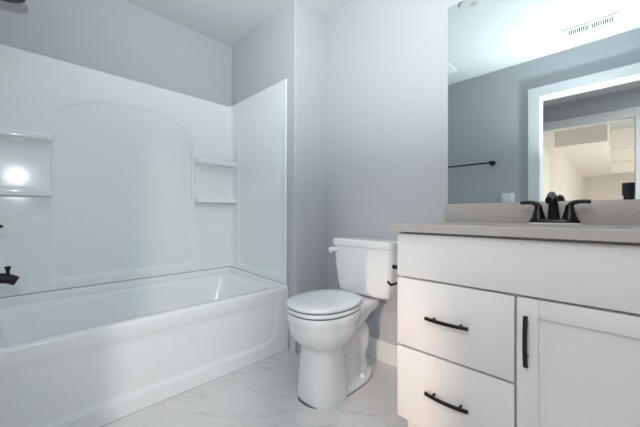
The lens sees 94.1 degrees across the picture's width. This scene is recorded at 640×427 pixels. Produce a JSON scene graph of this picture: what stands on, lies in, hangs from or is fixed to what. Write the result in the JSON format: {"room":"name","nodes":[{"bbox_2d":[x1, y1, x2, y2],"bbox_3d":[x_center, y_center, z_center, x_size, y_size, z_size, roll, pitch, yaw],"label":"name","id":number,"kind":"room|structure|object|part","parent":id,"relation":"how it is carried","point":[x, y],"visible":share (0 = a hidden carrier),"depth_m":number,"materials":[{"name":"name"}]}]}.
{"room":"bathroom","nodes":[
{"label":"bathroom","id":0,"kind":"room"},
{"bbox_2d":[0,0,231,297],"bbox_3d":[-1.262,-0.270,2.273,0.120,2.440,2.110,0,0,45],"label":"wall","id":1,"kind":"structure","parent":0,"point":[122,38],"depth_m":2.08,"materials":[{"name":"paint"}]},
{"bbox_2d":[0,43,286,296],"bbox_3d":[-1.053,-0.225,1.835,0.792,1.441,1.535,0,0,45],"label":"tub surround","id":2,"kind":"object","parent":1,"relation":"attached to","point":[105,177],"visible":1,"depth_m":2.08,"materials":[{"name":"white plastic"}]},
{"bbox_2d":[0,266,18,284],"bbox_3d":[-1.473,0.287,1.327,0.060,0.091,0.190,0,0,45],"label":"tub spout","id":3,"kind":"object","parent":2,"relation":"attached to","point":[5,278],"visible":1,"depth_m":1.36,"materials":[{"name":"black metal"}]},
{"bbox_3d":[-1.433,0.264,1.367,0.024,0.044,0.024,0,0,45],"label":"diverter knob","id":4,"kind":"part","parent":3,"relation":"part of","materials":[{"name":"black metal"}]},
{"bbox_3d":[-1.473,0.298,1.327,0.060,0.070,0.190,0,0,45],"label":"spout","id":5,"kind":"part","parent":3,"relation":"part of","materials":[{"name":"black metal"}]},
{"bbox_2d":[0,186,52,196],"bbox_3d":[-1.698,-0.124,1.654,0.109,0.048,0.318,0,0,45],"label":"shelf","id":6,"kind":"object","parent":2,"relation":"attached to","point":[5,191],"depth_m":1.66,"materials":[{"name":"white plastic"}]},
{"bbox_2d":[0,126,52,142],"bbox_3d":[-1.698,-0.444,1.654,0.109,0.040,0.318,0,0,45],"label":"shelf","id":7,"kind":"object","parent":2,"relation":"attached to","point":[6,133],"depth_m":1.67,"materials":[{"name":"white plastic"}]},
{"bbox_2d":[194,198,236,202],"bbox_3d":[-0.867,-0.105,2.486,0.109,0.035,0.334,0,0,45],"label":"shelf","id":8,"kind":"object","parent":2,"relation":"attached to","point":[196,200],"depth_m":2.42,"materials":[{"name":"white plastic"}]},
{"bbox_2d":[194,157,236,167],"bbox_3d":[-0.867,-0.422,2.486,0.109,0.040,0.334,0,0,45],"label":"shelf","id":9,"kind":"object","parent":2,"relation":"attached to","point":[204,162],"depth_m":2.46,"materials":[{"name":"white plastic"}]},
{"bbox_3d":[-0.509,-0.225,2.365,0.772,1.441,0.015,0,0,45],"label":"panel","id":10,"kind":"part","parent":2,"relation":"part of","materials":[{"name":"white plastic"}]},
{"bbox_2d":[125,0,354,46],"bbox_3d":[-1.481,-1.540,-1.368,4.960,0.100,7.570,0,0,45],"label":"ceiling","id":11,"kind":"structure","parent":0,"point":[227,22],"depth_m":2.21,"materials":[{"name":"paint"}]},
{"bbox_2d":[102,349,407,426],"bbox_3d":[-2.128,1.000,-0.721,3.130,0.100,7.570,0,0,45],"label":"floor","id":12,"kind":"structure","parent":0,"point":[263,393],"depth_m":1.48,"materials":[{"name":"stone"}]},
{"bbox_2d":[0,266,288,426],"bbox_3d":[-1.040,0.709,1.833,0.810,0.482,1.514,0,0,45],"label":"bathtub","id":13,"kind":"object","parent":12,"relation":"on","point":[99,355],"visible":1,"depth_m":1.59,"materials":[{"name":"white plastic"}]},
{"bbox_2d":[286,237,399,409],"bbox_3d":[0.125,0.554,1.688,0.459,0.792,0.698,0,0,45],"label":"toilet","id":14,"kind":"object","parent":12,"relation":"on","point":[331,329],"visible":0.99,"depth_m":1.56,"materials":[{"name":"ceramic"}]},
{"bbox_3d":[0.025,0.462,1.592,0.353,0.022,0.420,0,0,45],"label":"seat lid","id":15,"kind":"part","parent":14,"relation":"part of","materials":[{"name":"plastic"}]},
{"bbox_3d":[0.081,0.726,1.648,0.350,0.448,0.575,0,0,45],"label":"bowl","id":16,"kind":"part","parent":14,"relation":"part of","materials":[{"name":"ceramic"}]},
{"bbox_3d":[0.085,0.236,1.919,0.078,0.044,0.027,0,0,32],"label":"flush lever","id":17,"kind":"part","parent":14,"relation":"part of","materials":[{"name":"plastic"}]},
{"bbox_3d":[0.299,0.181,1.859,0.454,0.044,0.209,0,0,45],"label":"tank lid","id":18,"kind":"part","parent":14,"relation":"part of","materials":[{"name":"ceramic"}]},
{"bbox_3d":[0.300,0.348,1.860,0.442,0.292,0.191,0,0,45],"label":"tank","id":19,"kind":"part","parent":14,"relation":"part of","materials":[{"name":"ceramic"}]},
{"bbox_2d":[397,232,639,426],"bbox_3d":[0.825,0.512,1.084,0.916,0.876,0.585,0,0,45],"label":"vanity cabinet","id":20,"kind":"object","parent":12,"relation":"on","point":[493,331],"visible":0.96,"depth_m":0.93,"materials":[{"name":"paint"}]},
{"bbox_2d":[387,265,396,285],"bbox_3d":[0.426,0.282,1.420,0.127,0.113,0.205,0,0,45],"label":"toilet paper holder","id":21,"kind":"object","parent":20,"relation":"attached to","point":[393,266],"visible":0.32,"depth_m":1.40,"materials":[{"name":"black metal"}]},
{"bbox_3d":[0.450,0.675,1.068,0.154,0.012,0.033,0,0,45],"label":"handle","id":22,"kind":"part","parent":20,"relation":"part of","materials":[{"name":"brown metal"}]},
{"bbox_3d":[0.450,0.393,1.068,0.154,0.012,0.033,0,0,45],"label":"handle","id":23,"kind":"part","parent":20,"relation":"part of","materials":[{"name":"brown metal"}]},
{"bbox_3d":[0.470,0.682,1.086,0.411,0.287,0.020,0,0,45],"label":"drawer","id":24,"kind":"part","parent":20,"relation":"part of","materials":[{"name":"paint"}]},
{"bbox_3d":[0.470,0.395,1.086,0.411,0.270,0.020,0,0,45],"label":"drawer","id":25,"kind":"part","parent":20,"relation":"part of","materials":[{"name":"paint"}]},
{"bbox_2d":[389,200,639,242],"bbox_3d":[0.824,0.010,1.092,0.955,0.124,0.577,0,0,45],"label":"countertop","id":26,"kind":"structure","parent":20,"relation":"on","point":[601,220],"depth_m":1.15,"materials":[{"name":"stone"}]},
{"bbox_2d":[520,191,590,223],"bbox_3d":[0.955,-0.023,1.230,0.188,0.131,0.186,0,0,-4],"label":"faucet","id":27,"kind":"object","parent":26,"relation":"on","point":[569,216],"visible":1,"depth_m":1.21,"materials":[{"name":"black metal"}]},
{"bbox_3d":[0.916,-0.013,1.280,0.091,0.086,0.054,0,0,45],"label":"handle","id":28,"kind":"part","parent":27,"relation":"part of","materials":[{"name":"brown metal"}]},
{"bbox_3d":[0.927,-0.030,1.193,0.044,0.118,0.161,0,0,45],"label":"spout","id":29,"kind":"part","parent":27,"relation":"part of","materials":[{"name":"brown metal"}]},
{"bbox_3d":[1.014,-0.013,1.182,0.091,0.086,0.054,0,0,45],"label":"handle","id":30,"kind":"part","parent":27,"relation":"part of","materials":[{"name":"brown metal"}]},
{"bbox_3d":[0.620,0.386,0.898,0.012,0.154,0.033,0,0,45],"label":"handle","id":31,"kind":"part","parent":20,"relation":"part of","materials":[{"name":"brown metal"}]},
{"bbox_3d":[0.796,0.543,0.759,0.498,0.566,0.020,0,0,45],"label":"door","id":32,"kind":"part","parent":20,"relation":"part of","materials":[{"name":"paint"}]},
{"bbox_2d":[232,0,327,348],"bbox_3d":[-0.322,-0.270,2.507,0.878,2.440,0.440,0,0,45],"label":"wall","id":33,"kind":"structure","parent":0,"point":[291,44],"depth_m":2.15,"materials":[{"name":"paint"}]},
{"bbox_2d":[290,333,300,352],"bbox_3d":[-0.077,0.882,2.157,0.065,0.135,0.319,0,0,45],"label":"baseboard","id":34,"kind":"structure","parent":33,"relation":"attached to","point":[295,347],"depth_m":2.04,"materials":[{"name":"paint"}]},
{"bbox_2d":[328,0,463,344],"bbox_3d":[0.855,-0.270,1.556,2.132,2.440,0.120,0,0,45],"label":"wall","id":35,"kind":"structure","parent":0,"point":[388,59],"depth_m":1.91,"materials":[{"name":"paint"}]},
{"bbox_2d":[366,336,396,367],"bbox_3d":[0.379,0.882,1.937,0.920,0.135,0.015,0,0,45],"label":"baseboard","id":36,"kind":"structure","parent":35,"relation":"attached to","point":[381,350],"depth_m":1.91,"materials":[{"name":"paint"}]},
{"bbox_2d":[445,200,639,224],"bbox_3d":[1.021,-0.005,1.289,0.955,0.094,0.020,0,0,45],"label":"backsplash","id":37,"kind":"structure","parent":35,"relation":"attached to","point":[619,212],"depth_m":1.31,"materials":[{"name":"stone"}]},
{"bbox_2d":[448,0,639,203],"bbox_3d":[1.030,-0.586,1.292,0.940,1.066,0.005,0,0,45],"label":"mirror","id":38,"kind":"object","parent":35,"relation":"attached to","point":[544,95],"visible":0.88,"depth_m":1.33,"materials":[{"name":"silver mirror"}]},
{"bbox_3d":[-0.859,-0.270,0.463,3.010,2.440,0.120,0,0,45],"label":"wall","id":39,"kind":"structure","parent":0,"visible":0},
{"bbox_2d":[1,0,25,2],"bbox_3d":[-1.473,-1.089,1.327,0.194,0.158,0.234,0,0,45],"label":"shower head","id":40,"kind":"object","parent":39,"relation":"attached to","point":[9,1],"visible":1,"depth_m":1.42}
]}

